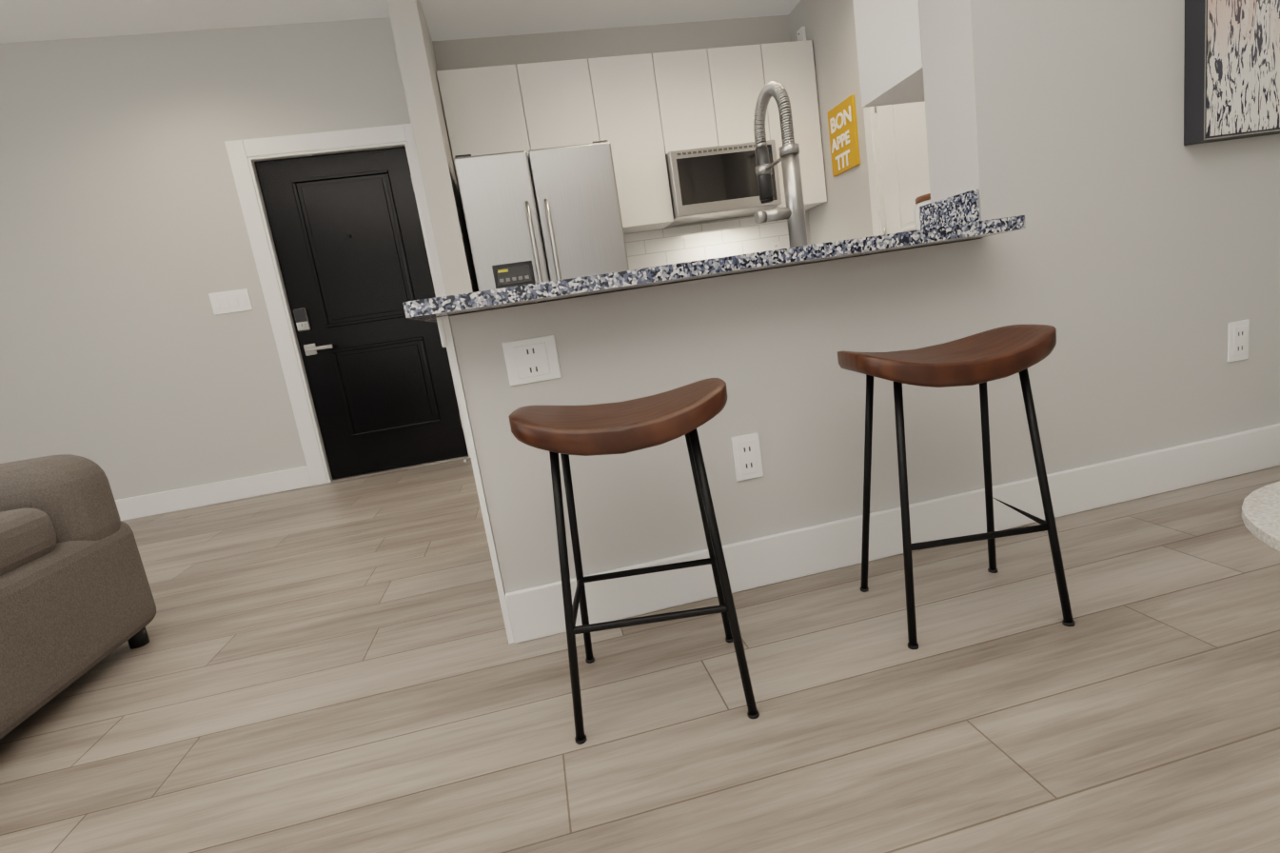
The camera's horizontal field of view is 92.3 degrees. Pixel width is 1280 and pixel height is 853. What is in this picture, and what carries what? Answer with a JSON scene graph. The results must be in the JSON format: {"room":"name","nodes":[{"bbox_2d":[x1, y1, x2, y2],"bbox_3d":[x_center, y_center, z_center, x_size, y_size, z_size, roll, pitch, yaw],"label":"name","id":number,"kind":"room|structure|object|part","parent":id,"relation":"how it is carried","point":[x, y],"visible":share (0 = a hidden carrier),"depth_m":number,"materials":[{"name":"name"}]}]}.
{"room":"living room","nodes":[
{"label":"living room","id":0,"kind":"room"},
{"bbox_2d":[0,17,411,499],"bbox_3d":[-3.178,-0.812,3.739,3.920,2.740,0.200,-10,10,-9],"label":"wall","id":1,"kind":"structure","parent":0,"point":[131,364],"depth_m":3.65,"materials":[{"name":"grey paint"}]},
{"bbox_2d":[115,466,312,520],"bbox_3d":[-3.493,0.568,3.773,2.770,0.135,0.020,-10,10,-9],"label":"baseboard","id":2,"kind":"structure","parent":1,"relation":"attached to","point":[180,499],"depth_m":3.90,"materials":[{"name":"white wood"}]},
{"bbox_2d":[208,288,252,315],"bbox_3d":[-2.507,-0.765,3.767,0.220,0.130,0.011,-10,10,-9],"label":"switch plate","id":3,"kind":"object","parent":1,"relation":"attached to","point":[229,301],"visible":1,"depth_m":3.76,"materials":[{"name":"white plastic"}]},
{"bbox_2d":[224,123,470,486],"bbox_3d":[-1.765,-0.756,3.970,1.118,2.130,0.138,-10,10,-9],"label":"door frame","id":4,"kind":"structure","parent":1,"relation":"attached to","point":[245,155],"depth_m":3.80,"materials":[{"name":"white painted wood"}]},
{"bbox_2d":[254,146,468,478],"bbox_3d":[-1.747,-0.703,3.951,0.894,1.999,0.107,-10,10,-9],"label":"entry door","id":5,"kind":"structure","parent":1,"relation":"in","point":[347,236],"depth_m":3.94,"materials":[{"name":"black painted wood"},{"name":"brushed nickel"}]},
{"bbox_2d":[0,0,800,43],"bbox_3d":[-0.948,-1.931,0.073,7.710,0.060,8.370,-10,10,-9],"label":"ceiling","id":6,"kind":"structure","parent":0,"point":[30,20],"depth_m":3.59,"materials":[{"name":"white paint"}]},
{"bbox_2d":[386,0,478,295],"bbox_3d":[-1.168,-1.147,3.891,0.150,2.740,0.860,-10,10,-9],"label":"wall","id":7,"kind":"structure","parent":0,"point":[415,51],"depth_m":3.42,"materials":[{"name":"grey paint"}]},
{"bbox_2d":[432,14,810,244],"bbox_3d":[0.032,-1.454,4.580,2.810,2.740,0.120,-10,10,-9],"label":"wall","id":8,"kind":"structure","parent":0,"point":[504,50],"depth_m":4.29,"materials":[{"name":"grey paint"}]},
{"bbox_2d":[436,64,531,176],"bbox_3d":[-1.011,-1.968,4.068,0.495,0.626,0.326,-10,10,-9],"label":"upper cabinet","id":9,"kind":"object","parent":8,"relation":"attached to","point":[483,108],"depth_m":3.90,"materials":[{"name":"white wood"}]},
{"bbox_2d":[516,58,604,149],"bbox_3d":[-0.547,-2.053,4.145,0.460,0.626,0.326,-10,10,-9],"label":"upper cabinet","id":10,"kind":"object","parent":8,"relation":"attached to","point":[561,98],"depth_m":3.98,"materials":[{"name":"white wood"}]},
{"bbox_2d":[589,53,673,234],"bbox_3d":[-0.082,-1.917,4.255,0.430,1.066,0.326,-10,10,-9],"label":"upper cabinet","id":11,"kind":"object","parent":8,"relation":"attached to","point":[644,114],"depth_m":4.09,"materials":[{"name":"white wood"}]},
{"bbox_2d":[653,48,722,151],"bbox_3d":[0.278,-2.203,4.281,0.380,0.626,0.326,-10,10,-9],"label":"upper cabinet","id":12,"kind":"object","parent":8,"relation":"attached to","point":[685,80],"depth_m":4.12,"materials":[{"name":"white wood"}]},
{"bbox_2d":[665,139,781,226],"bbox_3d":[0.555,-1.710,4.337,0.748,0.423,0.466,-10,10,-9],"label":"microwave","id":13,"kind":"object","parent":12,"relation":"attached to","point":[709,184],"visible":0.69,"depth_m":4.16,"materials":[{"name":"metal"}]},
{"bbox_2d":[624,210,807,270],"bbox_3d":[0.548,-1.278,4.642,1.551,0.496,0.004,-10,10,-9],"label":"tile backsplash","id":14,"kind":"structure","parent":8,"relation":"attached to","point":[658,247],"depth_m":4.61,"materials":[{"name":"white tile"}]},
{"bbox_2d":[770,240,780,250],"bbox_3d":[1.045,-1.361,4.718,0.072,0.115,0.009,-10,10,-9],"label":"outlet","id":15,"kind":"object","parent":14,"relation":"attached to","point":[776,245],"visible":0.48,"depth_m":4.71,"materials":[{"name":"white plastic"}]},
{"bbox_2d":[710,43,771,145],"bbox_3d":[0.647,-2.271,4.342,0.380,0.626,0.326,-10,10,-9],"label":"upper cabinet","id":16,"kind":"object","parent":8,"relation":"attached to","point":[740,73],"depth_m":4.18,"materials":[{"name":"white wood"}]},
{"bbox_2d":[764,39,827,210],"bbox_3d":[1.049,-2.124,4.442,0.380,1.066,0.326,-10,10,-9],"label":"upper cabinet","id":17,"kind":"object","parent":8,"relation":"attached to","point":[791,65],"depth_m":4.27,"materials":[{"name":"white wood"}]},
{"bbox_2d":[0,456,1279,852],"bbox_3d":[-0.532,0.789,0.563,7.710,0.050,8.370,-10,10,-9],"label":"floor","id":18,"kind":"structure","parent":0,"point":[339,666],"depth_m":1.24,"materials":[{"name":"brown wood"}]},
{"bbox_2d":[0,453,156,739],"bbox_3d":[-1.832,0.503,0.660,1.000,0.860,2.390,-10,10,-9],"label":"sofa","id":19,"kind":"object","parent":18,"relation":"on","point":[76,600],"visible":1,"depth_m":1.62,"materials":[{"name":"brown fabric"}]},
{"bbox_2d":[436,315,513,644],"bbox_3d":[-0.266,0.051,1.929,0.428,0.828,0.831,-10,10,-9],"label":"base cabinet","id":20,"kind":"object","parent":18,"relation":"on","point":[444,330],"visible":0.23,"depth_m":1.47,"materials":[{"name":"white"}]},
{"bbox_2d":[402,189,1025,322],"bbox_3d":[0.640,-0.583,1.946,2.534,0.127,1.020,-10,10,-9],"label":"countertop","id":21,"kind":"structure","parent":20,"relation":"on","point":[953,219],"depth_m":1.35,"materials":[{"name":"stone"}]},
{"bbox_2d":[753,81,807,247],"bbox_3d":[0.389,-0.783,1.925,0.159,0.534,0.260,-10,10,-9],"label":"faucet","id":22,"kind":"object","parent":21,"relation":"on","point":[792,212],"visible":1,"depth_m":1.84,"materials":[{"name":"silver metal"}]},
{"bbox_2d":[914,193,930,230],"bbox_3d":[1.020,-0.709,2.072,0.168,0.150,0.168,-10,10,-9],"label":"canister","id":23,"kind":"object","parent":21,"relation":"on","point":[922,200],"visible":0.21,"depth_m":2.06,"materials":[{"name":"white ceramic"}]},
{"bbox_2d":[453,139,629,291],"bbox_3d":[-0.547,-0.776,4.016,0.895,1.790,0.897,-10,10,-9],"label":"refrigerator","id":24,"kind":"object","parent":18,"relation":"on","point":[541,215],"visible":0.31,"depth_m":3.55,"materials":[{"name":"grey metal"}]},
{"bbox_2d":[508,377,759,744],"bbox_3d":[0.003,0.242,1.237,0.410,0.620,0.295,-9,10,1],"label":"bar stool","id":25,"kind":"object","parent":18,"relation":"on","point":[633,424],"visible":1,"depth_m":1.14,"materials":[{"name":"brown wood"}]},
{"bbox_2d":[837,323,1074,649],"bbox_3d":[0.688,0.113,1.371,0.410,0.620,0.295,-9,10,1],"label":"bar stool","id":26,"kind":"object","parent":18,"relation":"on","point":[982,359],"visible":1,"depth_m":1.27,"materials":[{"name":"brown wood"}]},
{"bbox_2d":[1241,481,1279,551],"bbox_3d":[2.297,0.238,1.000,1.500,0.028,1.680,-10,10,-9],"label":"coffee table","id":27,"kind":"object","parent":18,"relation":"on","point":[1261,513],"visible":1,"depth_m":1.59,"materials":[{"name":"white stone"}]},
{"bbox_2d":[449,238,994,592],"bbox_3d":[0.281,0.008,1.709,1.405,0.828,0.200,-10,10,-9],"label":"wall","id":28,"kind":"structure","parent":0,"point":[766,345],"depth_m":1.59,"materials":[{"name":"grey paint"}]},
{"bbox_2d":[501,334,561,386],"bbox_3d":[-0.258,-0.158,1.472,0.125,0.105,0.009,-10,10,-9],"label":"outlet","id":29,"kind":"object","parent":28,"relation":"attached to","point":[531,360],"visible":1,"depth_m":1.47,"materials":[{"name":"white plastic"}]},
{"bbox_2d":[730,432,763,481],"bbox_3d":[0.282,0.080,1.612,0.075,0.120,0.009,-10,10,-9],"label":"outlet","id":30,"kind":"object","parent":28,"relation":"attached to","point":[747,456],"visible":1,"depth_m":1.61,"materials":[{"name":"white plastic"}]},
{"bbox_2d":[505,423,1279,643],"bbox_3d":[1.270,0.193,1.814,3.295,0.135,0.020,-10,10,-9],"label":"baseboard","id":31,"kind":"structure","parent":28,"relation":"attached to","point":[536,612],"depth_m":1.71,"materials":[{"name":"white wood"}]},
{"bbox_2d":[788,0,873,244],"bbox_3d":[1.653,-1.478,3.340,0.190,2.740,2.890,-10,10,-9],"label":"wall","id":32,"kind":"structure","parent":0,"point":[843,212],"depth_m":4.12,"materials":[{"name":"grey paint"}]},
{"bbox_2d":[796,26,806,40],"bbox_3d":[1.138,-2.751,4.341,0.036,0.100,0.080,-10,10,-9],"label":"sensor","id":33,"kind":"object","parent":32,"relation":"attached to","point":[801,33],"visible":0.69,"depth_m":4.31,"materials":[{"name":"white plastic"}]},
{"bbox_2d":[827,94,860,176],"bbox_3d":[1.343,-1.911,4.064,0.024,0.420,0.320,-10,10,-9],"label":"sign","id":34,"kind":"object","parent":32,"relation":"attached to","point":[842,124],"visible":0.98,"depth_m":4.03,"materials":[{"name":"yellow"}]},
{"bbox_2d":[863,106,886,236],"bbox_3d":[1.652,-1.166,3.417,0.138,2.105,1.060,-10,10,-9],"label":"door frame","id":35,"kind":"structure","parent":32,"relation":"attached to","point":[874,159],"depth_m":3.80,"materials":[{"name":"white wood"}]},
{"bbox_2d":[874,101,930,234],"bbox_3d":[1.615,-1.121,3.421,0.095,2.004,0.889,-10,10,-9],"label":"pantry door","id":36,"kind":"structure","parent":32,"relation":"in","point":[902,130],"depth_m":3.57,"materials":[{"name":"white wood"}]},
{"bbox_2d":[918,0,1279,485],"bbox_3d":[1.817,-1.224,1.791,2.040,2.740,0.254,-10,10,-9],"label":"wall","id":37,"kind":"structure","parent":0,"point":[1135,263],"depth_m":1.71,"materials":[{"name":"grey paint"}]},
{"bbox_2d":[852,0,925,107],"bbox_3d":[1.209,-1.674,1.910,1.054,1.085,0.328,-10,10,-9],"label":"upper cabinet","id":38,"kind":"object","parent":37,"relation":"attached to","point":[889,50],"depth_m":1.91,"materials":[{"name":"white wood"}]},
{"bbox_3d":[1.792,-1.362,1.662,0.700,1.060,0.053,-10,10,-9],"label":"framed canvas art","id":39,"kind":"part","parent":37,"relation":"part of"},
{"bbox_2d":[1226,318,1249,362],"bbox_3d":[1.807,-0.258,1.855,0.075,0.120,0.009,-10,10,-9],"label":"outlet","id":40,"kind":"object","parent":37,"relation":"attached to","point":[1237,340],"visible":1,"depth_m":1.85,"materials":[{"name":"white plastic"}]}
]}

